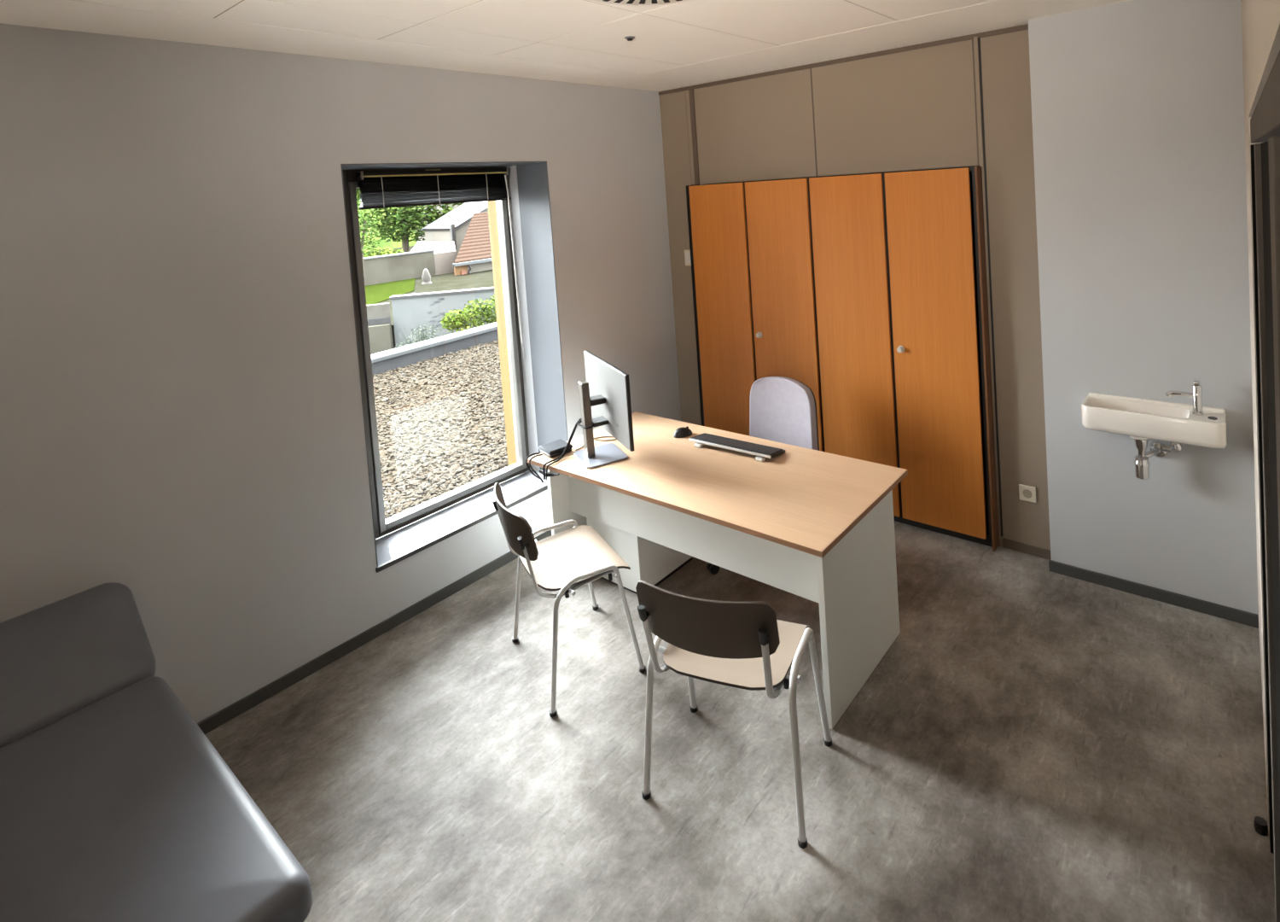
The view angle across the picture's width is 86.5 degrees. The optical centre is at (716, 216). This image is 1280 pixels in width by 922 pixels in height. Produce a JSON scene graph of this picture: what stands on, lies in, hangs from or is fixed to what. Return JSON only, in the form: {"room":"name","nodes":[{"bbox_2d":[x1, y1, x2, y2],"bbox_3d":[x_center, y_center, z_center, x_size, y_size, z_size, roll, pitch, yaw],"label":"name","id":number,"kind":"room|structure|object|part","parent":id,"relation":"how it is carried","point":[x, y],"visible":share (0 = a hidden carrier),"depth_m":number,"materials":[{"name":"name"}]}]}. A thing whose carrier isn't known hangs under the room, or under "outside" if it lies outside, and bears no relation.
{"room":"examination room","nodes":[
{"label":"examination room","id":0,"kind":"room"},
{"bbox_2d":[0,23,694,722],"bbox_3d":[-1.931,0.613,3.683,0.620,2.993,5.300,-2,3,38],"label":"wall","id":1,"kind":"structure","parent":0,"point":[182,427],"depth_m":2.94,"materials":[{"name":"grey paint"}]},
{"bbox_2d":[197,529,551,733],"bbox_3d":[-1.692,2.082,3.418,0.013,0.058,4.750,-2,3,38],"label":"baseboard","id":2,"kind":"structure","parent":1,"relation":"attached to","point":[236,708],"depth_m":3.28,"materials":[{"name":"grey plastic"}]},
{"bbox_2d":[342,166,530,539],"bbox_3d":[-1.765,0.786,4.240,0.212,2.176,1.176,-2,3,38],"label":"window","id":3,"kind":"structure","parent":1,"relation":"in","point":[383,526],"depth_m":4.42,"materials":[{"name":"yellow metal"}]},
{"bbox_2d":[424,168,440,170],"bbox_3d":[-1.739,-0.276,4.153,0.004,0.026,0.100,-2,3,38],"label":"label","id":4,"kind":"object","parent":3,"relation":"attached to","point":[426,169],"visible":0.44,"depth_m":4.14,"materials":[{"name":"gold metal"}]},
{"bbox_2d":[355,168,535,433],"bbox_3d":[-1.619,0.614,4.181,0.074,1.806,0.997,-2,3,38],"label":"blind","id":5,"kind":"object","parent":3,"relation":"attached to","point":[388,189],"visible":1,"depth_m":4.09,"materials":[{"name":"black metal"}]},
{"bbox_3d":[-1.890,-0.142,3.832,0.006,0.180,0.004,-2,3,38],"label":"lift cord","id":6,"kind":"part","parent":5,"relation":"part of","materials":[{"name":"white fabric"}]},
{"bbox_3d":[-1.683,-0.082,4.144,0.048,0.015,0.965,-2,3,38],"label":"rail","id":7,"kind":"part","parent":5,"relation":"part of","materials":[{"name":"black metal"}]},
{"bbox_3d":[-1.683,-0.168,4.101,0.006,0.180,0.004,-2,3,38],"label":"lift cord","id":8,"kind":"part","parent":5,"relation":"part of","materials":[{"name":"white fabric"}]},
{"bbox_3d":[-1.480,-0.193,4.366,0.006,0.180,0.004,-2,3,38],"label":"lift cord","id":9,"kind":"part","parent":5,"relation":"part of","materials":[{"name":"white fabric"}]},
{"bbox_3d":[-1.312,0.601,4.539,0.056,1.760,0.005,-6,3,-41],"label":"pull cord","id":10,"kind":"part","parent":5,"relation":"part of","materials":[{"name":"white fabric"}]},
{"bbox_2d":[340,161,568,567],"bbox_3d":[-1.562,0.747,3.998,0.431,2.101,1.265,-2,3,38],"label":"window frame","id":11,"kind":"structure","parent":1,"relation":"in","point":[532,180],"depth_m":4.43,"materials":[{"name":"white paint"}]},
{"bbox_2d":[375,470,547,565],"bbox_3d":[-1.493,1.771,4.047,0.427,0.085,1.259,-2,3,38],"label":"window sill","id":12,"kind":"structure","parent":1,"relation":"attached to","point":[390,546],"depth_m":3.96,"materials":[{"name":"white stone"}]},
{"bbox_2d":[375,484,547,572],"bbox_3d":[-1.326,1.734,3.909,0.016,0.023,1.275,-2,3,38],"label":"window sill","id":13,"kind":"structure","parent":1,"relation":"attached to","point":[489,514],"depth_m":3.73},
{"bbox_2d":[0,0,1130,91],"bbox_3d":[-0.538,-0.885,2.530,4.362,0.120,5.500,-2,3,38],"label":"ceiling","id":14,"kind":"structure","parent":0,"point":[676,45],"depth_m":3.07,"materials":[{"name":"white paint"}]},
{"bbox_2d":[624,35,634,40],"bbox_3d":[-0.419,-0.860,3.280,0.052,0.016,0.052,-2,3,38],"label":"ceiling sensor","id":15,"kind":"object","parent":14,"relation":"attached to","point":[630,37],"visible":1,"depth_m":3.27,"materials":[{"name":"metal"}]},
{"bbox_2d":[590,0,691,5],"bbox_3d":[-0.232,-0.829,2.401,0.644,0.021,0.644,-2,3,38],"label":"ceiling vent","id":16,"kind":"object","parent":14,"relation":"in","point":[613,2],"visible":1,"depth_m":2.67,"materials":[{"name":"metal"}]},
{"bbox_2d":[658,87,701,424],"bbox_3d":[-0.232,0.485,5.166,0.259,2.893,0.030,-2,3,38],"label":"wall panel","id":17,"kind":"object","parent":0,"point":[673,108],"visible":0.57,"depth_m":5.16,"materials":[{"name":"grey paint"}]},
{"bbox_2d":[684,250,691,265],"bbox_3d":[-0.204,0.313,5.098,0.086,0.120,0.017,-2,3,38],"label":"light switch","id":18,"kind":"object","parent":17,"relation":"attached to","point":[687,253],"visible":0.55,"depth_m":5.10,"materials":[{"name":"beige plastic"}]},
{"bbox_2d":[204,520,1275,921],"bbox_3d":[-0.344,2.119,2.668,4.362,0.120,5.500,-2,3,38],"label":"floor","id":19,"kind":"structure","parent":0,"point":[1031,742],"depth_m":2.50,"materials":[{"name":"concrete"}]},
{"bbox_2d":[0,581,312,921],"bbox_3d":[-1.794,1.779,1.863,1.671,0.817,0.655,-2,3,38],"label":"couch","id":20,"kind":"object","parent":19,"relation":"on","point":[116,805],"visible":1,"depth_m":1.84,"materials":[{"name":"grey leather"}]},
{"bbox_2d":[491,482,645,716],"bbox_3d":[-0.714,1.645,3.127,0.523,0.828,0.601,-5,3,-32],"label":"chair","id":21,"kind":"object","parent":19,"relation":"on","point":[577,556],"visible":1,"depth_m":3.03,"materials":[{"name":"beige wood"}]},
{"bbox_3d":[-0.914,1.357,3.000,0.096,0.215,0.503,-5,3,-32],"label":"backrest","id":22,"kind":"part","parent":21,"relation":"part of","materials":[{"name":"brown wood"}]},
{"bbox_3d":[-0.966,1.855,3.294,0.075,0.409,0.025,-4,3,-9],"label":"leg","id":23,"kind":"part","parent":21,"relation":"part of","materials":[{"name":"silver metal"}]},
{"bbox_3d":[-0.832,1.589,3.357,0.304,0.105,0.030,-5,3,-30],"label":"rail","id":24,"kind":"part","parent":21,"relation":"part of","materials":[{"name":"silver metal"}]},
{"bbox_3d":[-0.676,1.857,2.828,0.025,0.409,0.075,-2,3,36],"label":"leg","id":25,"kind":"part","parent":21,"relation":"part of","materials":[{"name":"silver metal"}]},
{"bbox_3d":[-0.681,1.587,3.147,0.400,0.029,0.464,-5,3,-32],"label":"seat","id":26,"kind":"part","parent":21,"relation":"part of","materials":[{"name":"beige wood"}]},
{"bbox_3d":[-0.559,1.591,2.918,0.304,0.105,0.030,-5,3,-33],"label":"rail","id":27,"kind":"part","parent":21,"relation":"part of","materials":[{"name":"silver metal"}]},
{"bbox_3d":[-0.670,1.798,3.471,0.025,0.468,0.101,-1,4,42],"label":"leg","id":28,"kind":"part","parent":21,"relation":"part of","materials":[{"name":"silver metal"}]},
{"bbox_3d":[-0.386,1.800,3.015,0.101,0.468,0.025,-4,3,-16],"label":"leg","id":29,"kind":"part","parent":21,"relation":"part of","materials":[{"name":"silver metal"}]},
{"bbox_2d":[586,517,692,593],"bbox_3d":[-0.431,1.698,3.868,0.400,0.620,0.463,-2,3,38],"label":"drawer pedestal","id":30,"kind":"object","parent":19,"relation":"on","point":[649,561],"visible":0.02,"depth_m":3.65,"materials":[{"name":"white laminate"}]},
{"bbox_2d":[527,411,907,728],"bbox_3d":[-0.035,1.639,3.516,1.836,0.720,0.854,-2,3,38],"label":"desk","id":31,"kind":"object","parent":19,"relation":"on","point":[816,526],"visible":0.8,"depth_m":3.12,"materials":[{"name":"brown wood"}]},
{"bbox_2d":[525,452,543,482],"bbox_3d":[-0.987,1.369,3.676,0.092,0.110,0.167,-4,3,-13],"label":"cable","id":32,"kind":"object","parent":31,"relation":"hanging from","point":[538,453],"visible":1,"depth_m":3.67,"materials":[{"name":"white plastic"}]},
{"bbox_2d":[539,468,559,477],"bbox_3d":[-0.887,1.372,3.598,0.160,0.039,0.012,-2,3,38],"label":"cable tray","id":33,"kind":"object","parent":31,"relation":"attached to","point":[541,471],"visible":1,"depth_m":3.59,"materials":[{"name":"silver metal"}]},
{"bbox_2d":[538,438,572,457],"bbox_3d":[-0.899,1.300,3.789,0.144,0.039,0.144,-6,3,-40],"label":"hub","id":34,"kind":"object","parent":31,"relation":"on","point":[555,448],"visible":0.98,"depth_m":3.76,"materials":[{"name":"black plastic"}]},
{"bbox_3d":[-0.733,1.671,4.000,0.028,0.692,0.600,-2,3,38],"label":"panel","id":35,"kind":"part","parent":31,"relation":"part of","materials":[{"name":"white laminate"}]},
{"bbox_2d":[575,436,616,450],"bbox_3d":[-0.704,1.297,3.896,0.261,0.011,0.105,-5,3,-32],"label":"loose cable","id":36,"kind":"object","parent":31,"relation":"on","point":[600,436],"visible":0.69,"depth_m":3.90,"materials":[{"name":"plastic"}]},
{"bbox_2d":[573,349,634,468],"bbox_3d":[-0.647,1.053,3.674,0.235,0.511,0.676,-5,3,-29],"label":"monitor","id":37,"kind":"object","parent":31,"relation":"on","point":[605,394],"visible":1,"depth_m":3.64,"materials":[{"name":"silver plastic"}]},
{"bbox_2d":[542,418,581,480],"bbox_3d":[-0.830,1.257,3.678,0.257,0.269,0.060,-6,3,-39],"label":"cable","id":38,"kind":"object","parent":37,"relation":"attached to","point":[558,458],"visible":0.94,"depth_m":3.68,"materials":[{"name":"black plastic"}]},
{"bbox_2d":[577,420,593,429],"bbox_3d":[-0.698,1.127,3.675,0.090,0.010,0.132,-6,3,-37],"label":"cable tie","id":39,"kind":"object","parent":37,"relation":"attached to","point":[579,421],"visible":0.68,"depth_m":3.63,"materials":[{"name":"black plastic"}]},
{"bbox_2d":[673,425,692,437],"bbox_3d":[-0.194,1.245,3.918,0.116,0.046,0.072,-5,3,-24],"label":"mouse","id":40,"kind":"object","parent":31,"relation":"on","point":[682,432],"visible":1,"depth_m":3.89,"materials":[{"name":"black plastic"}]},
{"bbox_3d":[-0.153,1.490,3.327,1.720,0.344,0.018,-2,3,38],"label":"modesty panel","id":41,"kind":"part","parent":31,"relation":"part of","materials":[{"name":"white laminate"}]},
{"bbox_2d":[688,432,785,461],"bbox_3d":[0.102,1.242,3.663,0.540,0.040,0.159,-2,3,36],"label":"keyboard","id":42,"kind":"object","parent":31,"relation":"on","point":[762,451],"visible":1,"depth_m":3.63,"materials":[{"name":"black plastic"}]},
{"bbox_3d":[0.625,1.635,2.899,0.028,0.692,0.673,-2,3,38],"label":"panel","id":43,"kind":"part","parent":31,"relation":"part of","materials":[{"name":"white laminate"}]},
{"bbox_2d":[635,580,831,848],"bbox_3d":[0.051,1.628,2.439,0.601,0.828,0.523,-3,3,22],"label":"chair","id":44,"kind":"object","parent":19,"relation":"on","point":[738,644],"visible":1,"depth_m":2.26,"materials":[{"name":"black wood"}]},
{"bbox_3d":[-0.243,1.848,2.418,0.025,0.409,0.075,-1,4,44],"label":"leg","id":45,"kind":"part","parent":44,"relation":"part of","materials":[{"name":"silver metal"}]},
{"bbox_3d":[-0.183,1.583,2.555,0.030,0.105,0.304,-3,3,23],"label":"rail","id":46,"kind":"part","parent":44,"relation":"part of","materials":[{"name":"silver metal"}]},
{"bbox_3d":[-0.111,1.795,2.738,0.025,0.468,0.101,-3,3,6],"label":"leg","id":47,"kind":"part","parent":44,"relation":"part of","materials":[{"name":"silver metal"}]},
{"bbox_3d":[-0.047,1.337,2.227,0.503,0.215,0.096,-3,3,22],"label":"backrest","id":48,"kind":"part","parent":44,"relation":"part of","materials":[{"name":"black wood"}]},
{"bbox_3d":[0.064,1.570,2.476,0.464,0.029,0.400,-3,3,22],"label":"seat","id":49,"kind":"part","parent":44,"relation":"part of","materials":[{"name":"beige wood"}]},
{"bbox_3d":[0.267,1.825,2.215,0.025,0.409,0.075,-4,3,-1],"label":"leg","id":50,"kind":"part","parent":44,"relation":"part of","materials":[{"name":"silver metal"}]},
{"bbox_3d":[0.297,1.561,2.364,0.030,0.105,0.304,-3,3,20],"label":"rail","id":51,"kind":"part","parent":44,"relation":"part of","materials":[{"name":"silver metal"}]},
{"bbox_3d":[0.388,1.772,2.539,0.025,0.468,0.101,-2,3,38],"label":"leg","id":52,"kind":"part","parent":44,"relation":"part of","materials":[{"name":"silver metal"}]},
{"bbox_2d":[686,177,824,451],"bbox_3d":[0.383,0.824,4.888,1.032,2.164,0.512,-2,3,38],"label":"tall cabinet","id":53,"kind":"object","parent":19,"relation":"on","point":[751,247],"visible":0.69,"depth_m":4.69,"materials":[{"name":"orange laminate"}]},
{"bbox_3d":[-0.134,0.850,5.061,0.002,2.164,0.069,-2,3,38],"label":"panel","id":54,"kind":"part","parent":53,"relation":"part of","materials":[{"name":"black laminate"}]},
{"bbox_3d":[0.061,0.819,4.863,0.479,2.102,0.018,-2,3,38],"label":"door","id":55,"kind":"part","parent":53,"relation":"part of","materials":[{"name":"orange wood"}]},
{"bbox_3d":[0.291,0.818,4.654,0.042,0.041,0.032,-2,3,38],"label":"lock knob","id":56,"kind":"part","parent":53,"relation":"part of","materials":[{"name":"white plastic"}]},
{"bbox_3d":[0.459,0.807,4.556,0.484,2.102,0.018,-2,3,38],"label":"door","id":57,"kind":"part","parent":53,"relation":"part of","materials":[{"name":"orange wood"}]},
{"bbox_2d":[706,376,819,589],"bbox_3d":[0.265,1.477,3.937,0.740,0.962,0.748,-2,3,38],"label":"office chair","id":58,"kind":"object","parent":19,"relation":"on","point":[782,409],"visible":0.55,"depth_m":4.07,"materials":[{"name":"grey fabric"}]},
{"bbox_3d":[0.401,1.211,4.092,0.479,0.465,0.102,-2,3,38],"label":"backrest","id":59,"kind":"part","parent":58,"relation":"part of","materials":[{"name":"grey fabric"}]},
{"bbox_2d":[808,165,998,551],"bbox_3d":[1.211,0.799,4.248,1.060,2.166,0.512,-2,3,38],"label":"tall cabinet","id":60,"kind":"object","parent":19,"relation":"on","point":[899,257],"visible":0.94,"depth_m":4.01,"materials":[{"name":"orange laminate"}]},
{"bbox_3d":[0.862,0.796,4.244,0.492,2.102,0.018,-2,3,38],"label":"door","id":61,"kind":"part","parent":60,"relation":"part of","materials":[{"name":"orange wood"}]},
{"bbox_3d":[1.098,0.794,4.031,0.042,0.041,0.032,-2,3,38],"label":"lock knob","id":62,"kind":"part","parent":60,"relation":"part of","materials":[{"name":"white plastic"}]},
{"bbox_3d":[1.268,0.784,3.930,0.490,2.102,0.018,-2,3,38],"label":"door","id":63,"kind":"part","parent":60,"relation":"part of","materials":[{"name":"orange wood"}]},
{"bbox_3d":[1.514,0.801,3.782,0.012,2.166,0.077,-2,3,38],"label":"panel","id":64,"kind":"part","parent":60,"relation":"part of","materials":[{"name":"brown wood"}]},
{"bbox_2d":[1253,815,1268,835],"bbox_3d":[1.727,1.931,2.143,0.036,0.036,0.036,-2,3,38],"label":"door stop","id":65,"kind":"object","parent":19,"relation":"on","point":[1260,823],"visible":1,"depth_m":2.13,"materials":[{"name":"black plastic"}]},
{"bbox_2d":[685,34,977,184],"bbox_3d":[0.630,-0.622,4.396,2.091,0.725,0.030,-2,3,38],"label":"wall","id":66,"kind":"structure","parent":0,"point":[915,109],"depth_m":4.24,"materials":[{"name":"beige paint"}]},
{"bbox_2d":[688,87,699,185],"bbox_3d":[-0.161,-0.584,4.983,0.038,0.713,0.013,-2,3,38],"label":"trim","id":67,"kind":"structure","parent":66,"relation":"attached to","point":[691,90],"depth_m":4.98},
{"bbox_2d":[809,68,817,176],"bbox_3d":[0.632,-0.610,4.375,0.009,0.708,0.004,-2,3,38],"label":"trim","id":68,"kind":"structure","parent":66,"relation":"attached to","point":[810,68],"depth_m":4.37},
{"bbox_2d":[658,23,1028,95],"bbox_3d":[0.611,-0.967,4.354,2.651,0.025,0.009,-2,3,38],"label":"trim","id":69,"kind":"structure","parent":66,"relation":"attached to","point":[1024,26],"depth_m":4.14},
{"bbox_2d":[971,36,983,166],"bbox_3d":[1.451,-0.631,3.735,0.022,0.713,0.015,-2,3,38],"label":"trim","id":70,"kind":"structure","parent":66,"relation":"attached to","point":[975,38],"depth_m":3.73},
{"bbox_2d":[977,37,1002,536],"bbox_3d":[1.534,0.415,3.777,0.010,2.813,0.007,-2,3,38],"label":"trim","id":71,"kind":"structure","parent":66,"relation":"attached to","point":[979,38],"depth_m":3.77,"materials":[{"name":"black laminate"}]},
{"bbox_2d":[703,165,974,184],"bbox_3d":[1.008,0.423,4.793,2.720,2.893,0.040,-2,3,38],"label":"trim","id":72,"kind":"structure","parent":0,"point":[970,165],"depth_m":4.76,"materials":[{"name":"brown wood"}]},
{"bbox_2d":[975,23,1050,549],"bbox_3d":[1.647,0.431,3.714,0.295,2.893,0.030,-2,3,38],"label":"wall panel","id":73,"kind":"object","parent":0,"point":[1005,61],"visible":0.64,"depth_m":3.70,"materials":[{"name":"paint"}]},
{"bbox_2d":[1018,483,1036,502],"bbox_3d":[1.721,1.530,3.735,0.086,0.086,0.012,-2,3,38],"label":"wall socket","id":74,"kind":"object","parent":73,"relation":"attached to","point":[1026,492],"visible":1,"depth_m":3.73,"materials":[{"name":"beige plastic"}]},
{"bbox_2d":[1002,538,1051,559],"bbox_3d":[1.735,1.849,3.755,0.270,0.050,0.013,-2,3,38],"label":"baseboard","id":75,"kind":"structure","parent":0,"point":[1018,546],"depth_m":3.75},
{"bbox_2d":[1028,0,1258,615],"bbox_3d":[2.238,0.403,3.494,0.909,2.893,0.633,-2,3,38],"label":"wall","id":76,"kind":"structure","parent":0,"point":[1137,106],"depth_m":3.23,"materials":[{"name":"grey paint"}]},
{"bbox_2d":[1048,559,1258,628],"bbox_3d":[2.110,1.841,3.322,0.866,0.058,0.014,-2,3,38],"label":"baseboard","id":77,"kind":"structure","parent":76,"relation":"attached to","point":[1193,603],"depth_m":3.29,"materials":[{"name":"grey plastic"}]},
{"bbox_2d":[1081,392,1227,448],"bbox_3d":[2.046,0.980,3.179,0.566,0.187,0.184,-2,3,38],"label":"washbasin","id":78,"kind":"object","parent":76,"relation":"attached to","point":[1142,419],"visible":0.98,"depth_m":3.14,"materials":[{"name":"white ceramic"}]},
{"bbox_2d":[1134,438,1167,479],"bbox_3d":[2.067,1.141,3.226,0.166,0.191,0.068,-5,3,-20],"label":"trap","id":79,"kind":"object","parent":78,"relation":"attached to","point":[1142,463],"visible":0.91,"depth_m":3.20,"materials":[{"name":"silver metal"}]},
{"bbox_2d":[1164,379,1204,415],"bbox_3d":[2.142,0.825,3.097,0.144,0.148,0.052,-2,3,33],"label":"tap","id":80,"kind":"object","parent":78,"relation":"on","point":[1196,394],"visible":1,"depth_m":3.06,"materials":[{"name":"silver metal"}]},
{"bbox_3d":[2.128,0.816,3.095,0.123,0.031,0.029,-2,3,29],"label":"spout","id":81,"kind":"part","parent":80,"relation":"part of","materials":[{"name":"silver metal"}]},
{"bbox_3d":[2.183,0.756,3.071,0.024,0.014,0.042,-2,3,38],"label":"lever","id":82,"kind":"part","parent":80,"relation":"part of","materials":[{"name":"silver metal"}]},
{"bbox_2d":[1162,442,1182,453],"bbox_3d":[2.150,1.092,3.186,0.076,0.054,0.066,-2,3,38],"label":"valve","id":83,"kind":"object","parent":76,"relation":"attached to","point":[1176,447],"visible":0.98,"depth_m":3.18,"materials":[{"name":"silver metal"}]},
{"bbox_3d":[2.123,1.095,3.185,0.035,0.031,0.032,-2,3,38],"label":"valve knob","id":84,"kind":"part","parent":83,"relation":"part of","materials":[{"name":"silver metal"}]},
{"bbox_2d":[1240,0,1279,836],"bbox_3d":[0.984,0.595,1.080,0.150,2.893,4.737,-2,3,38],"label":"wall","id":85,"kind":"structure","parent":0,"point":[1260,19],"depth_m":2.06,"materials":[{"name":"beige paint"}]},
{"bbox_2d":[1250,50,1279,921],"bbox_3d":[0.799,0.943,0.850,0.117,2.245,2.998,-2,3,38],"label":"door","id":86,"kind":"structure","parent":85,"relation":"in","point":[1265,121],"depth_m":1.75,"materials":[{"name":"grey metal"}]},
{"bbox_3d":[1.211,0.927,1.419,0.040,2.170,0.960,-2,3,38],"label":"panel","id":87,"kind":"part","parent":86,"relation":"part of","materials":[{"name":"brown metal"}]},
{"label":"outside","id":88,"kind":"structure","parent":0,"visible":0},
{"bbox_2d":[363,245,414,257],"bbox_3d":[-22.998,3.450,29.296,54.600,0.300,70.000,-2,3,38],"label":"ground","id":89,"kind":"structure","parent":88,"point":[410,247],"depth_m":48.92,"materials":[{"name":"green plant"}]},
{"bbox_2d":[366,302,393,354],"bbox_3d":[-6.593,2.334,12.204,1.387,1.380,0.402,-5,3,-18],"label":"wall","id":90,"kind":"structure","parent":89,"relation":"on","point":[379,315],"depth_m":12.22,"materials":[{"name":"concrete"}]},
{"bbox_2d":[363,247,404,257],"bbox_3d":[-10.737,1.954,19.376,0.907,2.014,3.914,-2,3,38],"label":"hedge","id":91,"kind":"object","parent":89,"relation":"on","point":[375,253],"visible":0.09,"depth_m":20.22,"materials":[{"name":"green plant"}]},
{"bbox_2d":[355,188,465,252],"bbox_3d":[-12.852,-0.439,28.134,4.037,6.282,7.561,-2,3,34],"label":"tree","id":92,"kind":"object","parent":89,"relation":"on","point":[407,218],"visible":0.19,"depth_m":27.50,"materials":[{"name":"green plant"}]},
{"bbox_2d":[410,241,455,253],"bbox_3d":[-9.036,1.761,21.993,1.249,1.940,2.744,-4,3,-14],"label":"garden shed","id":93,"kind":"object","parent":89,"relation":"on","point":[439,247],"visible":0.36,"depth_m":22.03,"materials":[{"name":"metal"}]},
{"bbox_2d":[413,203,459,242],"bbox_3d":[-11.971,-1.320,40.093,3.060,7.200,10.800,-2,3,38],"label":"house","id":94,"kind":"structure","parent":89,"relation":"on","point":[455,206],"depth_m":35.41,"materials":[{"name":"white"}]},
{"bbox_2d":[389,286,495,348],"bbox_3d":[-4.807,2.137,12.678,2.318,1.500,0.210,-4,3,-10],"label":"wall","id":95,"kind":"structure","parent":89,"relation":"on","point":[428,308],"depth_m":12.50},
{"bbox_2d":[421,201,488,254],"bbox_3d":[-9.129,0.584,26.542,2.240,4.080,4.040,-2,3,38],"label":"house","id":96,"kind":"structure","parent":89,"relation":"on","point":[453,226],"depth_m":25.27,"materials":[{"name":"white paint"}]},
{"bbox_2d":[440,294,496,333],"bbox_3d":[-4.076,2.056,12.146,1.478,1.625,1.049,-6,4,-44],"label":"bush","id":97,"kind":"object","parent":89,"relation":"on","point":[456,320],"visible":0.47,"depth_m":11.90,"materials":[{"name":"green plant"}]},
{"bbox_2d":[452,211,492,275],"bbox_3d":[-7.429,1.270,22.982,3.150,2.820,5.100,-2,3,38],"label":"house","id":98,"kind":"structure","parent":89,"relation":"on","point":[474,253],"depth_m":21.29,"materials":[{"name":"orange tile"}]},
{"bbox_3d":[-7.603,2.071,20.446,0.040,0.880,0.160,-2,3,38],"label":"house door","id":99,"kind":"part","parent":98,"relation":"part of","materials":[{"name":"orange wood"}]},
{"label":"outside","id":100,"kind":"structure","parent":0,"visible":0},
{"bbox_2d":[377,269,494,348],"bbox_3d":[-7.030,2.287,17.328,7.550,0.860,8.300,-2,3,38],"label":"ground","id":101,"kind":"structure","parent":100,"point":[447,282],"depth_m":18.29,"materials":[{"name":"beige concrete"}]},
{"bbox_2d":[363,249,436,285],"bbox_3d":[-10.076,1.816,18.933,0.290,1.245,4.600,-2,3,38],"label":"wall","id":102,"kind":"structure","parent":101,"relation":"on","point":[387,268],"depth_m":19.77,"materials":[{"name":"beige concrete"}]},
{"bbox_2d":[421,268,431,284],"bbox_3d":[-8.004,1.677,18.666,0.280,0.480,0.273,-2,3,38],"label":"stone statue","id":103,"kind":"object","parent":101,"relation":"on","point":[426,277],"visible":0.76,"depth_m":18.59,"materials":[{"name":"grey stone"}]},
{"bbox_2d":[434,250,457,274],"bbox_3d":[-8.434,1.725,21.052,0.200,1.220,0.760,-2,3,38],"label":"wall","id":104,"kind":"structure","parent":101,"relation":"on","point":[444,261],"depth_m":20.94,"materials":[{"name":"beige concrete"}]},
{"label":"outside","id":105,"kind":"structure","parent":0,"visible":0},
{"bbox_2d":[364,278,415,304],"bbox_3d":[-8.346,1.935,17.233,4.400,0.020,3.800,-2,3,38],"label":"ground","id":106,"kind":"structure","parent":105,"point":[375,293],"depth_m":17.60,"materials":[{"name":"green plant"}]},
{"bbox_2d":[356,195,383,278],"bbox_3d":[-9.374,0.739,17.886,1.215,2.607,1.031,-2,3,38],"label":"slim tree","id":107,"kind":"object","parent":106,"relation":"on","point":[363,223],"visible":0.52,"depth_m":17.92,"materials":[{"name":"green plant"}]},
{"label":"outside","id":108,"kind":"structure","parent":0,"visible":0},
{"bbox_2d":[357,192,417,251],"bbox_3d":[-32.420,-1.356,65.209,32.000,7.800,73.600,-2,3,38],"label":"hill","id":109,"kind":"structure","parent":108,"point":[392,244],"depth_m":50.42,"materials":[{"name":"green plant"}]},
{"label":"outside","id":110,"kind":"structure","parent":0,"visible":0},
{"bbox_2d":[372,339,508,518],"bbox_3d":[-2.811,2.025,6.964,4.810,0.150,8.500,-2,3,38],"label":"roof","id":111,"kind":"structure","parent":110,"point":[426,384],"depth_m":6.36,"materials":[{"name":"grey gravel"}]},
{"bbox_2d":[370,321,498,375],"bbox_3d":[-4.227,2.291,8.524,0.229,1.100,8.271,-2,3,32],"label":"roof parapet","id":112,"kind":"object","parent":111,"relation":"on","point":[381,362],"visible":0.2,"depth_m":9.09,"materials":[{"name":"grey metal"}]},
{"bbox_2d":[372,339,508,517],"bbox_3d":[-3.092,1.955,6.845,2.230,0.062,6.354,-4,3,-17],"label":"gravel","id":113,"kind":"object","parent":111,"relation":"on","point":[449,433],"visible":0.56,"depth_m":6.29,"materials":[{"name":"beige gravel"}]},
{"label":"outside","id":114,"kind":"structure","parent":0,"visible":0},
{"bbox_2d":[392,322,442,349],"bbox_3d":[-5.014,2.268,11.480,0.614,0.976,1.026,-2,3,38],"label":"shrub","id":115,"kind":"object","parent":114,"point":[423,337],"visible":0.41,"depth_m":11.46,"materials":[{"name":"grey plant"}]}
]}

